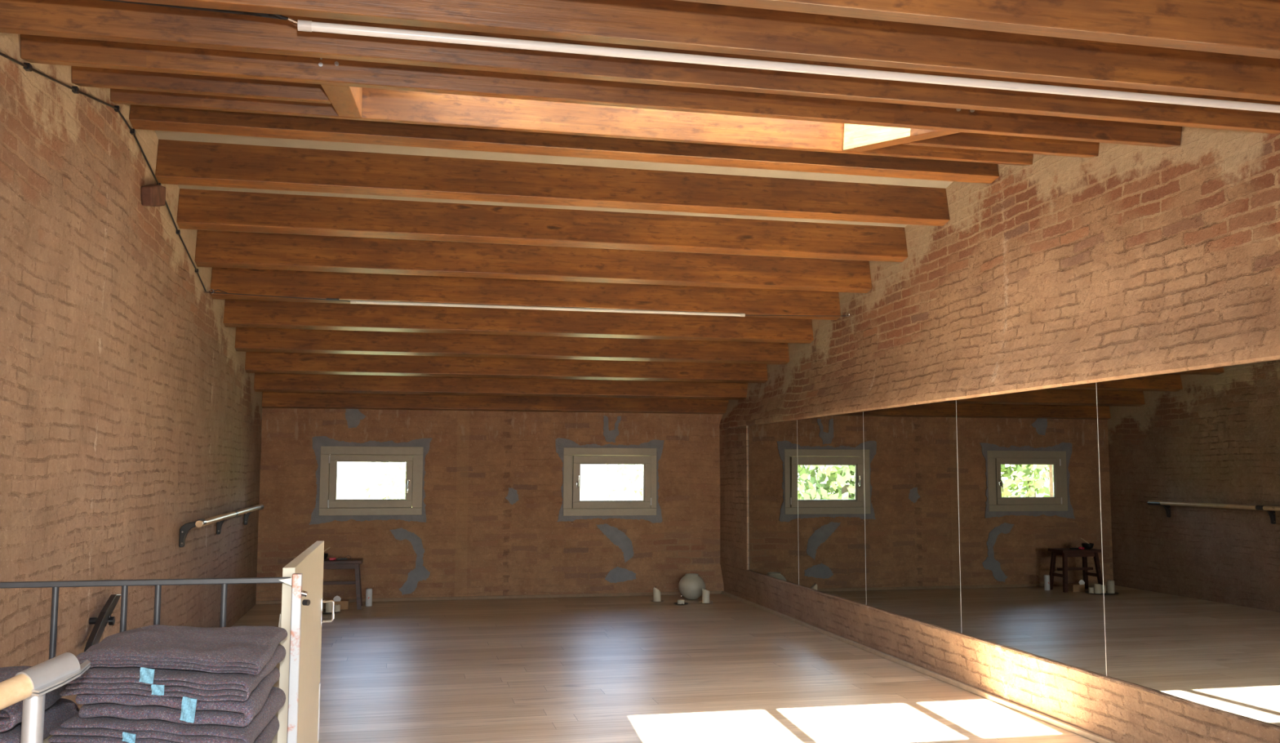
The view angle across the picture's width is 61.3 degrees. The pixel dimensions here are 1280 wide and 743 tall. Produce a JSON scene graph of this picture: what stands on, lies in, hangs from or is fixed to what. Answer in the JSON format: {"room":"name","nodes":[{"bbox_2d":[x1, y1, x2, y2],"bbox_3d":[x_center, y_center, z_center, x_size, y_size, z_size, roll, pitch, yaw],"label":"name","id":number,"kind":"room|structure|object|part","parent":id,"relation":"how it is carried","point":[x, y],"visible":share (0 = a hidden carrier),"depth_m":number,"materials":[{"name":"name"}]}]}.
{"room":"exercise studio","nodes":[
{"label":"exercise studio","id":0,"kind":"room"},
{"bbox_2d":[0,32,262,709],"bbox_3d":[-2.373,-0.058,4.196,0.350,3.250,11.763,1,-5,-12],"label":"wall","id":1,"kind":"structure","parent":0,"point":[131,413],"depth_m":4.55,"materials":[{"name":"brick"}]},
{"bbox_2d":[84,594,120,651],"bbox_3d":[-2.253,1.043,4.527,0.069,0.182,0.467,1,-5,-12],"label":"bracket","id":2,"kind":"object","parent":1,"relation":"attached to","point":[104,615],"visible":0.85,"depth_m":4.48,"materials":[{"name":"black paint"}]},
{"bbox_3d":[-2.247,1.048,4.574,0.037,0.052,0.035,1,-5,-12],"label":"knob","id":3,"kind":"part","parent":2,"relation":"part of","materials":[{"name":"black paint"}]},
{"bbox_2d":[0,52,206,291],"bbox_3d":[-2.084,-0.819,3.812,0.020,0.808,6.163,1,-5,-12],"label":"cable","id":4,"kind":"object","parent":1,"relation":"attached to","point":[27,66],"visible":0.94,"depth_m":4.66,"materials":[{"name":"black paint"}]},
{"bbox_2d":[140,184,165,206],"bbox_3d":[-2.388,-0.865,5.302,0.050,0.164,0.318,1,-5,-12],"label":"stub","id":5,"kind":"object","parent":1,"relation":"attached to","point":[152,195],"visible":1,"depth_m":5.21,"materials":[{"name":"brown wood"}]},
{"bbox_2d":[102,0,286,20],"bbox_3d":[-1.384,-0.947,2.740,0.932,0.035,0.021,1,-5,-12],"label":"wire","id":6,"kind":"object","parent":1,"relation":"attached to","point":[150,4],"visible":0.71,"depth_m":2.78,"materials":[{"name":"grey paint"}]},
{"bbox_2d":[243,11,288,19],"bbox_3d":[-0.974,-0.936,2.812,0.111,0.031,0.026,1,-5,-12],"label":"joint","id":7,"kind":"object","parent":6,"relation":"attached to","point":[277,16],"visible":0.6,"depth_m":2.81,"materials":[{"name":"black paint"}]},
{"bbox_2d":[287,17,297,24],"bbox_3d":[-0.910,-0.919,2.833,0.027,0.016,0.008,1,-5,-12],"label":"wire hook","id":8,"kind":"object","parent":7,"relation":"attached to","point":[289,19],"visible":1,"depth_m":2.83,"materials":[{"name":"silver metal"}]},
{"bbox_2d":[297,19,1279,113],"bbox_3d":[0.725,-0.873,3.184,3.320,0.028,0.028,1,-5,-12],"label":"tube light","id":9,"kind":"object","parent":8,"relation":"hanging from","point":[303,25],"visible":1,"depth_m":3.09,"materials":[{"name":"white plastic"}]},
{"bbox_2d":[204,288,214,293],"bbox_3d":[-2.716,-0.505,6.810,0.061,0.035,0.014,1,-5,-12],"label":"wire hook","id":10,"kind":"object","parent":1,"relation":"attached to","point":[210,289],"visible":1,"depth_m":6.81,"materials":[{"name":"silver metal"}]},
{"bbox_2d":[208,288,745,316],"bbox_3d":[-1.007,-0.452,7.170,3.555,0.064,0.031,1,-5,-12],"label":"tube light","id":11,"kind":"object","parent":10,"relation":"attached to","point":[352,301],"depth_m":7.20,"materials":[{"name":"white plastic"}]},
{"bbox_3d":[-2.310,-0.485,6.894,0.891,0.053,0.014,1,-5,-11],"label":"tension wire","id":12,"kind":"part","parent":11,"relation":"part of","materials":[{"name":"silver metal"}]},
{"bbox_2d":[178,503,263,546],"bbox_3d":[-2.867,1.048,7.527,0.132,0.161,2.760,1,-5,-12],"label":"ballet barre","id":13,"kind":"object","parent":1,"relation":"attached to","point":[185,528],"visible":1,"depth_m":6.82,"materials":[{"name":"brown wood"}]},
{"bbox_3d":[-2.822,0.991,7.539,0.038,0.046,2.755,1,-5,-12],"label":"rail","id":14,"kind":"part","parent":13,"relation":"part of","materials":[{"name":"brown wood"}]},
{"bbox_2d":[255,407,724,600],"bbox_3d":[-1.284,0.818,10.242,4.362,2.600,0.300,1,-5,-12],"label":"wall","id":15,"kind":"structure","parent":0,"point":[475,542],"depth_m":10.04,"materials":[{"name":"brick"}]},
{"bbox_2d":[344,408,365,428],"bbox_3d":[-2.591,0.425,9.835,0.190,0.188,0.008,1,-5,-12],"label":"plaster patch","id":16,"kind":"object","parent":15,"relation":"attached to","point":[353,416],"depth_m":9.83,"materials":[{"name":"grey paint"}]},
{"bbox_2d":[309,435,431,524],"bbox_3d":[-2.439,0.988,9.816,1.071,0.797,0.008,1,-5,-12],"label":"trim","id":17,"kind":"structure","parent":15,"relation":"attached to","point":[318,441],"depth_m":9.79,"materials":[{"name":"grey paint"}]},
{"bbox_2d":[319,445,423,515],"bbox_3d":[-2.439,0.994,9.822,0.908,0.622,0.148,1,-5,-12],"label":"window","id":18,"kind":"structure","parent":15,"relation":"in","point":[329,504],"depth_m":9.80,"materials":[{"name":"beige wood"}]},
{"bbox_3d":[-2.448,0.998,9.831,0.729,0.473,0.065,1,-5,-12],"label":"sash","id":19,"kind":"part","parent":18,"relation":"part of","materials":[{"name":"beige wood"}]},
{"bbox_3d":[-2.111,1.045,9.839,0.030,0.121,0.052,1,-5,-12],"label":"handle","id":20,"kind":"part","parent":18,"relation":"part of","materials":[{"name":"silver metal"}]},
{"bbox_2d":[390,527,430,594],"bbox_3d":[-2.094,1.727,9.826,0.370,0.606,0.008,1,-5,-12],"label":"plaster patch","id":21,"kind":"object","parent":15,"relation":"attached to","point":[420,572],"depth_m":9.83,"materials":[{"name":"grey paint"}]},
{"bbox_2d":[255,591,721,604],"bbox_3d":[-1.299,2.082,9.963,4.268,0.029,0.014,1,-5,-12],"label":"baseboard","id":22,"kind":"structure","parent":15,"relation":"attached to","point":[462,597],"depth_m":9.97,"materials":[{"name":"brown wood"}]},
{"bbox_2d":[505,487,519,504],"bbox_3d":[-1.192,1.162,10.072,0.130,0.158,0.008,1,-5,-12],"label":"plaster patch","id":23,"kind":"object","parent":15,"relation":"attached to","point":[513,496],"depth_m":10.07,"materials":[{"name":"grey paint"}]},
{"bbox_2d":[563,447,656,515],"bbox_3d":[-0.282,1.048,10.280,0.902,0.642,0.160,1,-5,-12],"label":"window","id":24,"kind":"structure","parent":15,"relation":"in","point":[573,457],"depth_m":10.26,"materials":[{"name":"beige wood"}]},
{"bbox_3d":[-0.582,1.036,10.158,0.028,0.121,0.052,1,-2,-12],"label":"handle","id":25,"kind":"part","parent":24,"relation":"part of","materials":[{"name":"silver metal"}]},
{"bbox_3d":[-0.269,1.051,10.286,0.750,0.497,0.065,1,-2,-12],"label":"sash","id":26,"kind":"part","parent":24,"relation":"part of","materials":[{"name":"beige wood"}]},
{"bbox_2d":[555,437,664,523],"bbox_3d":[-0.283,1.039,10.281,1.055,0.806,0.008,1,-5,-12],"label":"trim","id":27,"kind":"structure","parent":15,"relation":"attached to","point":[561,443],"depth_m":10.29,"materials":[{"name":"grey paint"}]},
{"bbox_2d":[603,415,621,442],"bbox_3d":[-0.265,0.551,10.329,0.177,0.261,0.008,1,-5,-12],"label":"plaster patch","id":28,"kind":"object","parent":15,"relation":"attached to","point":[610,436],"depth_m":10.32,"materials":[{"name":"grey paint"}]},
{"bbox_2d":[595,523,636,582],"bbox_3d":[-0.226,1.721,10.232,0.392,0.559,0.008,1,-5,-12],"label":"plaster patch","id":29,"kind":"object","parent":15,"relation":"attached to","point":[616,536],"depth_m":10.24,"materials":[{"name":"grey paint"}]},
{"bbox_2d":[155,130,953,261],"bbox_3d":[-0.750,-0.601,7.909,4.362,1.278,5.511,1,-5,-12],"label":"ceiling","id":30,"kind":"structure","parent":0,"point":[162,135],"depth_m":6.04,"materials":[{"name":"brown wood"}]},
{"bbox_2d":[262,391,728,413],"bbox_3d":[-1.251,0.268,10.147,4.362,0.221,0.129,1,-5,-12],"label":"roof beam","id":31,"kind":"structure","parent":30,"relation":"attached to","point":[269,399],"depth_m":10.06,"materials":[{"name":"brown wood"}]},
{"bbox_2d":[253,373,747,399],"bbox_3d":[-1.135,0.106,9.624,4.362,0.221,0.129,1,-5,-12],"label":"roof beam","id":32,"kind":"structure","parent":30,"relation":"attached to","point":[263,382],"depth_m":9.54,"materials":[{"name":"brown wood"}]},
{"bbox_2d":[244,351,768,382],"bbox_3d":[-1.019,-0.055,9.101,4.362,0.221,0.129,1,-5,-12],"label":"roof beam","id":33,"kind":"structure","parent":30,"relation":"attached to","point":[255,362],"depth_m":9.02,"materials":[{"name":"brown wood"}]},
{"bbox_2d":[234,327,789,364],"bbox_3d":[-0.903,-0.216,8.578,4.362,0.221,0.129,1,-5,-12],"label":"roof beam","id":34,"kind":"structure","parent":30,"relation":"attached to","point":[246,339],"depth_m":8.49,"materials":[{"name":"brown wood"}]},
{"bbox_2d":[222,299,813,343],"bbox_3d":[-0.786,-0.378,8.054,4.362,0.221,0.129,1,-5,-12],"label":"roof beam","id":35,"kind":"structure","parent":30,"relation":"attached to","point":[237,313],"depth_m":7.97,"materials":[{"name":"brown wood"}]},
{"bbox_2d":[209,266,840,319],"bbox_3d":[-0.670,-0.539,7.531,4.362,0.221,0.129,1,-5,-12],"label":"roof beam","id":36,"kind":"structure","parent":30,"relation":"attached to","point":[289,283],"depth_m":7.45,"materials":[{"name":"brown wood"}]},
{"bbox_2d":[194,230,871,293],"bbox_3d":[-0.554,-0.701,7.008,4.362,0.221,0.129,1,-5,-12],"label":"roof beam","id":37,"kind":"structure","parent":30,"relation":"attached to","point":[215,249],"depth_m":6.92,"materials":[{"name":"brown wood"}]},
{"bbox_2d":[176,188,907,262],"bbox_3d":[-0.438,-0.862,6.485,4.362,0.221,0.129,1,-5,-12],"label":"roof beam","id":38,"kind":"structure","parent":30,"relation":"attached to","point":[197,209],"depth_m":6.39,"materials":[{"name":"brown wood"}]},
{"bbox_2d":[155,139,950,226],"bbox_3d":[-0.321,-1.024,5.962,4.362,0.221,0.129,1,-5,-12],"label":"roof beam","id":39,"kind":"structure","parent":30,"relation":"attached to","point":[178,162],"depth_m":5.87,"materials":[{"name":"brown wood"}]},
{"bbox_2d":[128,104,999,183],"bbox_3d":[-0.205,-1.185,5.439,4.362,0.221,0.129,1,-5,-12],"label":"roof beam","id":40,"kind":"structure","parent":30,"relation":"attached to","point":[141,117],"depth_m":5.33,"materials":[{"name":"brown wood"}]},
{"bbox_2d":[231,593,1097,742],"bbox_3d":[-0.018,1.699,4.396,5.112,0.200,12.263,1,-5,-12],"label":"floor","id":41,"kind":"structure","parent":0,"point":[609,668],"depth_m":6.09,"materials":[{"name":"brown wood"}]},
{"bbox_2d":[0,652,90,742],"bbox_3d":[-1.097,0.867,1.312,0.060,0.894,0.974,-2,-6,22],"label":"stair handrail","id":42,"kind":"object","parent":41,"relation":"on","point":[31,685],"visible":1,"depth_m":1.69,"materials":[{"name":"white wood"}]},
{"bbox_3d":[-1.119,0.544,1.304,0.039,0.225,0.888,-2,-6,22],"label":"wooden rail","id":43,"kind":"part","parent":42,"relation":"part of","materials":[{"name":"brown wood"}]},
{"bbox_3d":[-0.959,0.926,1.671,0.031,0.841,0.031,1,-5,-12],"label":"post","id":44,"kind":"part","parent":42,"relation":"part of","materials":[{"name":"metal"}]},
{"bbox_2d":[43,734,53,742],"bbox_3d":[-1.268,1.053,2.075,0.180,0.659,0.200,1,-5,-12],"label":"trim","id":45,"kind":"structure","parent":41,"relation":"on","point":[46,740],"depth_m":2.17,"materials":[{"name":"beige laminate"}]},
{"bbox_2d":[0,697,79,742],"bbox_3d":[-1.263,0.700,2.098,0.248,0.077,0.385,1,-5,-9],"label":"folded blanket","id":46,"kind":"object","parent":45,"relation":"on","point":[62,709],"visible":0.3,"depth_m":2.13,"materials":[{"name":"grey fabric"}]},
{"bbox_2d":[0,665,69,731],"bbox_3d":[-1.262,0.634,2.091,0.252,0.076,0.388,1,-5,-9],"label":"folded blanket","id":47,"kind":"object","parent":46,"relation":"on","point":[11,715],"visible":0.31,"depth_m":2.05,"materials":[{"name":"grey fabric"}]},
{"bbox_2d":[0,573,310,742],"bbox_3d":[-1.320,0.926,2.311,1.157,0.955,0.030,1,-5,-12],"label":"stair railing","id":48,"kind":"object","parent":41,"relation":"on","point":[296,580],"visible":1,"depth_m":2.43,"materials":[{"name":"grey metal"}]},
{"bbox_3d":[-1.342,0.464,2.352,1.111,0.013,0.013,1,-5,-12],"label":"rail","id":49,"kind":"part","parent":48,"relation":"part of","materials":[{"name":"grey metal"}]},
{"bbox_3d":[-0.807,0.478,2.456,0.028,0.017,0.006,1,-5,-12],"label":"weld plate","id":50,"kind":"part","parent":48,"relation":"part of","materials":[{"name":"metal"}]},
{"bbox_3d":[-0.786,0.938,2.430,0.022,0.955,0.022,1,-5,-12],"label":"post","id":51,"kind":"part","parent":48,"relation":"part of","materials":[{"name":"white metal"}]},
{"bbox_3d":[-0.761,0.526,2.462,0.013,0.013,0.013,-2,-5,19],"label":"latch knob","id":52,"kind":"part","parent":48,"relation":"part of","materials":[{"name":"black rubber"}]},
{"bbox_2d":[271,612,281,742],"bbox_3d":[-0.917,1.014,2.627,0.092,0.839,0.022,1,-5,-12],"label":"board","id":53,"kind":"object","parent":41,"relation":"on","point":[276,684],"visible":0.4,"depth_m":2.65,"materials":[{"name":"beige laminate"}]},
{"bbox_2d":[276,540,334,742],"bbox_3d":[-0.896,0.977,2.924,0.067,0.966,0.950,1,-5,-12],"label":"gate","id":54,"kind":"object","parent":41,"relation":"on","point":[309,562],"visible":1,"depth_m":2.90,"materials":[{"name":"beige laminate"}]},
{"bbox_3d":[-0.969,0.745,3.350,0.041,0.084,0.022,1,-5,-12],"label":"pull handle","id":55,"kind":"part","parent":54,"relation":"part of","materials":[{"name":"silver metal"}]},
{"bbox_2d":[322,608,340,613],"bbox_3d":[-2.654,2.002,9.003,0.304,0.008,0.304,1,-5,-12],"label":"round tray","id":56,"kind":"object","parent":41,"relation":"on","point":[324,610],"visible":0.3,"depth_m":8.94,"materials":[{"name":"metal"}]},
{"bbox_2d":[325,601,332,612],"bbox_3d":[-2.585,1.954,8.996,0.064,0.094,0.064,1,-5,-12],"label":"pillar candle","id":57,"kind":"object","parent":56,"relation":"on","point":[328,605],"visible":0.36,"depth_m":8.97,"materials":[{"name":"beige wax"}]},
{"bbox_2d":[334,604,340,611],"bbox_3d":[-2.526,1.973,9.018,0.048,0.061,0.048,1,-5,-12],"label":"pillar candle","id":58,"kind":"object","parent":56,"relation":"on","point":[337,607],"visible":0.96,"depth_m":9.00,"materials":[{"name":"beige wax"}]},
{"bbox_2d":[333,599,348,608],"bbox_3d":[-2.561,1.994,9.239,0.130,0.069,0.100,1,-5,-12],"label":"cardboard box","id":59,"kind":"object","parent":41,"relation":"on","point":[344,604],"visible":0.57,"depth_m":9.20,"materials":[{"name":"brown cardboard"}]},
{"bbox_2d":[333,595,341,601],"bbox_3d":[-2.575,1.929,9.182,0.066,0.047,0.015,1,-5,-12],"label":"paper","id":60,"kind":"object","parent":59,"relation":"on","point":[336,597],"visible":1,"depth_m":9.18,"materials":[{"name":"white paper"}]},
{"bbox_2d":[323,558,363,608],"bbox_3d":[-2.619,1.829,9.313,0.440,0.409,0.294,1,-5,-12],"label":"wooden stool","id":61,"kind":"object","parent":41,"relation":"on","point":[350,563],"visible":0.54,"depth_m":9.24,"materials":[{"name":"brown wood"}]},
{"bbox_2d":[324,552,328,559],"bbox_3d":[-2.740,1.591,9.278,0.116,0.053,0.116,1,-5,-12],"label":"bowl","id":62,"kind":"object","parent":61,"relation":"on","point":[326,554],"visible":0.24,"depth_m":9.25,"materials":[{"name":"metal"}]},
{"bbox_3d":[-2.619,1.640,9.330,0.430,0.028,0.260,1,-5,-12],"label":"seat","id":63,"kind":"part","parent":61,"relation":"part of","materials":[{"name":"brown wood"}]},
{"bbox_2d":[337,555,351,559],"bbox_3d":[-2.544,1.600,9.287,0.118,0.037,0.019,2,-5,-19],"label":"lead","id":64,"kind":"object","parent":61,"relation":"on","point":[339,557],"visible":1,"depth_m":9.28,"materials":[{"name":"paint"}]},
{"bbox_3d":[-2.414,1.838,9.244,0.067,0.381,0.074,1,-5,-12],"label":"leg","id":65,"kind":"part","parent":61,"relation":"part of","materials":[{"name":"brown wood"}]},
{"bbox_3d":[-2.461,1.857,9.458,0.067,0.381,0.074,1,-5,-12],"label":"leg","id":66,"kind":"part","parent":61,"relation":"part of","materials":[{"name":"brown wood"}]},
{"bbox_2d":[365,587,372,606],"bbox_3d":[-2.366,1.970,9.427,0.056,0.151,0.058,1,-5,-12],"label":"canister","id":67,"kind":"object","parent":41,"relation":"on","point":[368,591],"visible":1,"depth_m":9.40,"materials":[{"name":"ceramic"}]},
{"bbox_2d":[649,586,663,601],"bbox_3d":[0.155,2.015,9.797,0.130,0.142,0.130,1,-5,-12],"label":"candle","id":68,"kind":"object","parent":41,"relation":"on","point":[656,593],"visible":1,"depth_m":9.77,"materials":[{"name":"beige wax"}]},
{"bbox_2d":[674,595,688,604],"bbox_3d":[0.365,2.030,9.615,0.132,0.080,0.132,1,-5,-12],"label":"tealight holder","id":69,"kind":"object","parent":41,"relation":"on","point":[681,602],"visible":1,"depth_m":9.59,"materials":[{"name":"metal"}]},
{"bbox_2d":[678,573,705,599],"bbox_3d":[0.478,1.986,9.973,0.246,0.229,0.246,1,-5,-12],"label":"vase","id":70,"kind":"object","parent":41,"relation":"on","point":[691,585],"visible":0.99,"depth_m":9.89,"materials":[{"name":"beige ceramic"}]},
{"bbox_2d":[697,588,712,603],"bbox_3d":[0.584,1.992,9.697,0.140,0.172,0.140,1,-5,-12],"label":"candle","id":71,"kind":"object","parent":41,"relation":"on","point":[705,593],"visible":1,"depth_m":9.67,"materials":[{"name":"beige wax"}]},
{"bbox_3d":[-0.938,1.085,2.154,0.180,0.611,0.140,1,-5,-12],"label":"trim","id":72,"kind":"structure","parent":41,"relation":"on","visible":0},
{"bbox_2d":[253,715,279,742],"bbox_3d":[-0.916,0.738,2.110,0.394,0.066,0.447,1,-5,-8],"label":"folded blanket","id":73,"kind":"object","parent":72,"relation":"on","point":[268,732],"visible":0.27,"depth_m":2.18,"materials":[{"name":"grey fabric"}]},
{"bbox_2d":[48,686,285,742],"bbox_3d":[-0.919,0.682,2.106,0.400,0.057,0.492,1,-5,-12],"label":"folded blanket","id":74,"kind":"object","parent":73,"relation":"on","point":[76,729],"visible":0.52,"depth_m":1.98,"materials":[{"name":"grey fabric"}]},
{"bbox_2d":[75,666,279,726],"bbox_3d":[-0.909,0.630,2.122,0.352,0.058,0.455,1,-5,-12],"label":"folded blanket","id":75,"kind":"object","parent":74,"relation":"on","point":[184,709],"visible":0.41,"depth_m":1.98,"materials":[{"name":"grey fabric"}]},
{"bbox_2d":[59,644,285,701],"bbox_3d":[-0.918,0.583,2.119,0.391,0.062,0.485,1,-5,-12],"label":"folded blanket","id":76,"kind":"object","parent":75,"relation":"on","point":[205,686],"visible":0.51,"depth_m":1.98,"materials":[{"name":"grey fabric"}]},
{"bbox_2d":[75,624,287,674],"bbox_3d":[-0.906,0.550,2.132,0.389,0.049,0.452,1,-5,-8],"label":"folded blanket","id":77,"kind":"object","parent":76,"relation":"on","point":[246,649],"visible":1,"depth_m":2.06,"materials":[{"name":"grey fabric"}]},
{"bbox_2d":[719,126,1279,742],"bbox_3d":[2.201,0.043,5.181,0.515,3.250,11.763,1,-5,-12],"label":"wall","id":78,"kind":"structure","parent":0,"point":[1126,261],"depth_m":5.28,"materials":[{"name":"brick"}]},
{"bbox_2d":[747,419,798,584],"bbox_3d":[1.109,1.075,9.069,0.013,1.283,1.261,1,-5,-12],"label":"mirror panel","id":79,"kind":"object","parent":78,"relation":"attached to","point":[772,447],"visible":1,"depth_m":9.01,"materials":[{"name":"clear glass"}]},
{"bbox_2d":[796,411,866,604],"bbox_3d":[1.376,0.965,7.841,0.013,1.283,1.261,1,-5,-12],"label":"mirror panel","id":80,"kind":"object","parent":78,"relation":"attached to","point":[831,473],"visible":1,"depth_m":7.77,"materials":[{"name":"silver glass"}]},
{"bbox_2d":[862,400,961,632],"bbox_3d":[1.643,0.854,6.613,0.013,1.283,1.261,1,-5,-12],"label":"mirror panel","id":81,"kind":"object","parent":78,"relation":"attached to","point":[912,518],"visible":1,"depth_m":6.53,"materials":[{"name":"silver glass"}]},
{"bbox_2d":[721,591,1117,742],"bbox_3d":[2.010,1.629,4.843,0.022,0.027,11.462,1,-5,-12],"label":"baseboard","id":82,"kind":"structure","parent":78,"relation":"attached to","point":[1068,726],"depth_m":6.04,"materials":[{"name":"brown wood"}]},
{"bbox_2d":[955,382,1106,675],"bbox_3d":[1.910,0.744,5.385,0.013,1.283,1.261,1,-5,-12],"label":"mirror panel","id":83,"kind":"object","parent":78,"relation":"attached to","point":[1030,539],"visible":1,"depth_m":5.28,"materials":[{"name":"silver glass"}]},
{"bbox_2d":[1096,360,1279,727],"bbox_3d":[2.177,0.634,4.157,0.013,1.283,1.261,1,-5,-12],"label":"mirror panel","id":84,"kind":"object","parent":78,"relation":"attached to","point":[1189,461],"visible":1,"depth_m":4.20,"materials":[{"name":"silver glass"}]},
{"bbox_3d":[1.491,-0.402,7.696,0.061,0.035,0.014,1,-5,-12],"label":"wire hook","id":85,"kind":"object","parent":78,"relation":"attached to","visible":0},
{"bbox_2d":[748,315,848,315],"bbox_3d":[1.126,-0.396,7.622,0.804,0.027,0.008,1,-5,-12],"label":"wire","id":86,"kind":"object","parent":85,"relation":"attached to","point":[748,315],"visible":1,"depth_m":7.61,"materials":[{"name":"grey paint"}]},
{"bbox_3d":[0.654,-0.947,1.425,4.362,1.256,5.408,1,-5,-12],"label":"ceiling","id":87,"kind":"structure","parent":0,"visible":0},
{"bbox_2d":[20,34,1182,147],"bbox_3d":[0.096,-1.087,4.031,4.362,0.221,0.129,1,-5,-12],"label":"roof beam","id":88,"kind":"structure","parent":87,"relation":"attached to","point":[36,49],"depth_m":3.92,"materials":[{"name":"brown wood"}]},
{"bbox_2d":[0,0,1279,133],"bbox_3d":[0.218,-1.018,3.455,4.362,0.221,0.129,1,-5,-12],"label":"roof beam","id":89,"kind":"structure","parent":87,"relation":"attached to","point":[90,20],"depth_m":3.32,"materials":[{"name":"brown wood"}]},
{"bbox_2d":[114,0,1279,102],"bbox_3d":[0.343,-0.950,2.870,4.362,0.221,0.129,1,-5,-12],"label":"roof beam","id":90,"kind":"structure","parent":87,"relation":"attached to","point":[660,24],"depth_m":2.86,"materials":[{"name":"brown wood"}]},
{"bbox_2d":[674,0,1279,58],"bbox_3d":[0.455,-0.886,2.344,4.362,0.221,0.129,1,-5,-12],"label":"roof beam","id":91,"kind":"structure","parent":87,"relation":"attached to","point":[1250,28],"depth_m":2.44,"materials":[{"name":"brown wood"}]},
{"label":"outside","id":92,"kind":"structure","parent":0,"visible":0},
{"bbox_3d":[-5.055,7.425,34.581,85.000,0.200,49.237,1,-5,-12],"label":"ground","id":93,"kind":"structure","parent":92,"visible":0},
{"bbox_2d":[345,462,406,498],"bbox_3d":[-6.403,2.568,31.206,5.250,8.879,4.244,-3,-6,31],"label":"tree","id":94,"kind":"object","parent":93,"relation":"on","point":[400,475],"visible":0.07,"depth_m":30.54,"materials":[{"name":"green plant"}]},
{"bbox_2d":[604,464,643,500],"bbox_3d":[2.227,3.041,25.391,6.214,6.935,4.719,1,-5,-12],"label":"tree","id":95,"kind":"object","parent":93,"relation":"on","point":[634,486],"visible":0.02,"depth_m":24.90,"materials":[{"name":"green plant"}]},
{"bbox_3d":[-0.137,-1.396,5.145,4.362,0.187,0.268,1,-5,-12],"label":"ceiling","id":96,"kind":"structure","parent":0,"visible":0},
{"bbox_2d":[110,87,1033,165],"bbox_3d":[-0.130,-1.213,5.091,4.362,0.221,0.129,1,-5,-12],"label":"roof beam","id":97,"kind":"structure","parent":96,"relation":"attached to","point":[384,105],"depth_m":5.01,"materials":[{"name":"brown wood"}]},
{"bbox_3d":[-1.637,-1.361,4.210,1.039,0.333,0.968,1,-5,-12],"label":"ceiling","id":98,"kind":"structure","parent":0,"visible":0},
{"bbox_2d":[71,66,331,103],"bbox_3d":[-1.690,-1.186,4.203,0.938,0.221,0.129,1,-5,-12],"label":"roof beam","id":99,"kind":"structure","parent":98,"relation":"attached to","point":[89,77],"depth_m":4.17,"materials":[{"name":"brown wood"}]},
{"bbox_2d":[320,84,362,117],"bbox_3d":[-1.179,-1.175,4.311,0.106,0.404,1.020,1,-5,-12],"label":"skylight trimmer","id":100,"kind":"object","parent":98,"relation":"attached to","point":[347,101],"visible":0.38,"depth_m":4.29,"materials":[{"name":"brown wood"}]},
{"bbox_3d":[1.611,-1.290,4.910,1.040,0.333,0.968,1,-5,-12],"label":"ceiling","id":101,"kind":"structure","parent":0,"visible":0},
{"bbox_2d":[842,123,959,151],"bbox_3d":[1.147,-1.124,4.812,0.100,0.404,1.020,1,-5,-12],"label":"skylight trimmer","id":102,"kind":"object","parent":101,"relation":"attached to","point":[856,138],"visible":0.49,"depth_m":4.91,"materials":[{"name":"brown wood"}]},
{"bbox_2d":[902,132,1099,157],"bbox_3d":[1.655,-1.113,4.923,0.940,0.221,0.129,1,-5,-12],"label":"roof beam","id":103,"kind":"structure","parent":101,"relation":"attached to","point":[964,140],"depth_m":4.90,"materials":[{"name":"brown wood"}]}
]}

